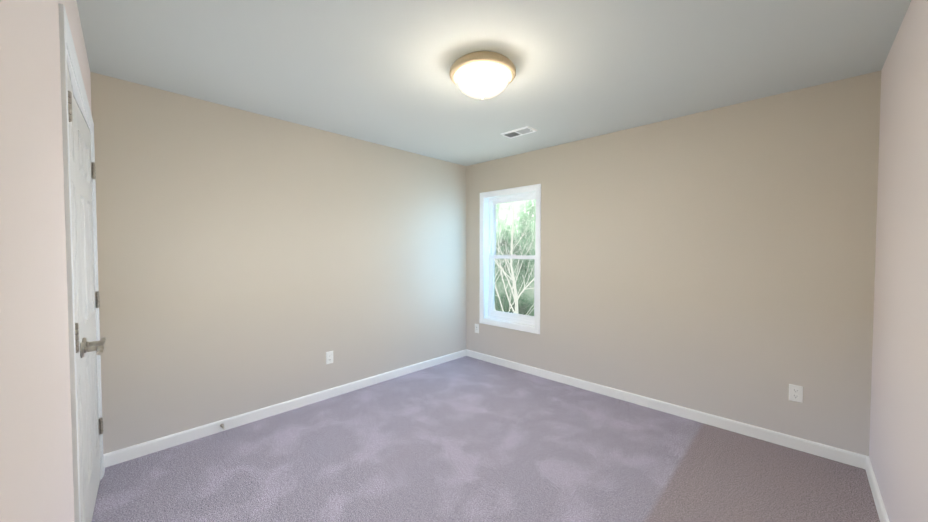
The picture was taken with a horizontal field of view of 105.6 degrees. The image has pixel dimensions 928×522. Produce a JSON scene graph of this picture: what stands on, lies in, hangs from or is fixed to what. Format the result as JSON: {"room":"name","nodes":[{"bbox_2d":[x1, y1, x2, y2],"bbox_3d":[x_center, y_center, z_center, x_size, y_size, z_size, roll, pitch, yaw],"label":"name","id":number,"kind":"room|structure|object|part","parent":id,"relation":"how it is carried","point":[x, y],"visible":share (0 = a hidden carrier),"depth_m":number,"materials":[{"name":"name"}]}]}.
{"room":"empty bedroom","nodes":[
{"label":"empty bedroom","id":0,"kind":"room"},
{"bbox_2d":[0,0,91,521],"bbox_3d":[-1.091,0.111,0.803,0.200,2.440,3.996,-2,2,-44],"label":"wall","id":1,"kind":"structure","parent":0,"point":[36,469],"depth_m":0.71,"materials":[{"name":"beige paint"}]},
{"bbox_2d":[58,3,103,521],"bbox_3d":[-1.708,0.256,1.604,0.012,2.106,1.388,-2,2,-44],"label":"trim","id":2,"kind":"structure","parent":1,"relation":"attached to","point":[66,38],"depth_m":1.11,"materials":[{"name":"white paint"}]},
{"bbox_2d":[67,63,103,521],"bbox_3d":[-1.484,0.287,1.376,0.638,2.032,0.108,2,2,44],"label":"closet door","id":3,"kind":"structure","parent":1,"relation":"in","point":[81,349],"depth_m":1.45,"materials":[{"name":"white paint"}]},
{"bbox_2d":[73,95,105,521],"bbox_3d":[-1.927,0.275,1.837,0.108,2.032,0.638,-1,2,-42],"label":"closet door","id":4,"kind":"structure","parent":1,"relation":"in","point":[89,301],"depth_m":1.79,"materials":[{"name":"white paint"}]},
{"bbox_2d":[90,72,465,453],"bbox_3d":[-1.279,0.042,3.275,0.120,2.440,3.926,2,2,44],"label":"wall","id":5,"kind":"structure","parent":0,"point":[249,261],"depth_m":2.77,"materials":[{"name":"beige paint"}]},
{"bbox_2d":[103,349,465,467],"bbox_3d":[-1.113,1.218,3.384,0.014,0.083,3.306,2,2,44],"label":"baseboard","id":6,"kind":"structure","parent":5,"relation":"attached to","point":[143,449],"depth_m":2.81,"materials":[{"name":"white paint"}]},
{"bbox_2d":[326,351,332,363],"bbox_3d":[-1.237,0.891,3.250,0.007,0.114,0.070,2,2,44],"label":"outlet","id":7,"kind":"object","parent":5,"relation":"attached to","point":[329,357],"visible":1,"depth_m":3.25,"materials":[{"name":"white plastic"}]},
{"bbox_2d":[92,356,879,521],"bbox_3d":[0.042,1.325,2.112,4.046,0.060,4.136,2,2,44],"label":"floor","id":8,"kind":"structure","parent":0,"point":[466,439],"depth_m":2.21,"materials":[{"name":"carpet"}]},
{"bbox_2d":[76,0,910,165],"bbox_3d":[0.042,-1.194,2.042,4.046,0.100,4.136,2,2,44],"label":"ceiling","id":9,"kind":"structure","parent":0,"point":[376,71],"depth_m":1.97,"materials":[{"name":"paint"}]},
{"bbox_2d":[450,51,515,99],"bbox_3d":[0.109,-1.046,2.068,0.387,0.198,0.387,2,2,44],"label":"flush-mount light fixture","id":10,"kind":"object","parent":9,"relation":"attached to","point":[481,75],"visible":1,"depth_m":1.96,"materials":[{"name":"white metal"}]},
{"bbox_2d":[501,126,536,137],"bbox_3d":[0.497,-1.168,3.213,0.300,0.017,0.152,2,2,44],"label":"ceiling vent","id":11,"kind":"object","parent":9,"relation":"in","point":[519,132],"visible":1,"depth_m":3.20,"materials":[{"name":"white metal"}]},
{"bbox_2d":[466,71,880,455],"bbox_3d":[1.319,0.039,3.399,3.686,2.440,0.140,2,2,44],"label":"wall","id":12,"kind":"structure","parent":0,"point":[720,262],"depth_m":2.69,"materials":[{"name":"beige paint"}]},
{"bbox_2d":[475,324,478,332],"bbox_3d":[0.159,0.850,4.439,0.070,0.114,0.007,2,2,44],"label":"outlet","id":13,"kind":"object","parent":12,"relation":"attached to","point":[476,328],"visible":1,"depth_m":4.43,"materials":[{"name":"white plastic"}]},
{"bbox_2d":[479,184,540,333],"bbox_3d":[0.559,-0.026,4.129,0.865,1.615,0.162,2,2,44],"label":"window","id":14,"kind":"structure","parent":12,"relation":"in","point":[536,329],"depth_m":4.23,"materials":[{"name":"white paint"}]},
{"bbox_3d":[0.589,-0.028,4.161,0.756,1.509,0.074,2,2,44],"label":"window sash unit","id":15,"kind":"part","parent":14,"relation":"part of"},
{"bbox_2d":[466,349,866,468],"bbox_3d":[1.265,1.218,3.376,3.446,0.083,0.014,2,2,44],"label":"baseboard","id":16,"kind":"structure","parent":12,"relation":"attached to","point":[821,450],"depth_m":2.79,"materials":[{"name":"white paint"}]},
{"bbox_2d":[789,384,802,402],"bbox_3d":[2.265,0.905,2.406,0.070,0.114,0.007,2,2,44],"label":"outlet","id":17,"kind":"object","parent":12,"relation":"attached to","point":[795,393],"visible":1,"depth_m":2.40,"materials":[{"name":"white plastic"}]},
{"bbox_2d":[869,0,927,521],"bbox_3d":[1.287,0.111,0.800,0.120,2.440,3.926,2,2,44],"label":"wall","id":18,"kind":"structure","parent":0,"point":[898,448],"depth_m":1.54,"materials":[{"name":"beige paint"}]},
{"bbox_2d":[865,456,889,521],"bbox_3d":[1.312,1.286,0.954,0.014,0.083,3.436,2,2,44],"label":"baseboard","id":19,"kind":"structure","parent":18,"relation":"attached to","point":[879,503],"depth_m":1.88,"materials":[{"name":"white paint"}]},
{"label":"outside","id":20,"kind":"structure","parent":0,"visible":0},
{"bbox_2d":[494,201,534,314],"bbox_3d":[0.835,-0.168,7.558,4.163,5.229,3.454,2,2,44],"label":"birch tree","id":21,"kind":"object","parent":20,"point":[516,296],"depth_m":7.24,"materials":[{"name":"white plant"}]},
{"bbox_2d":[494,200,535,315],"bbox_3d":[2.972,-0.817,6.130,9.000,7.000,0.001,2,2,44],"label":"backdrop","id":22,"kind":"structure","parent":20,"point":[524,218],"depth_m":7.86,"materials":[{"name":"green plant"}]}
]}

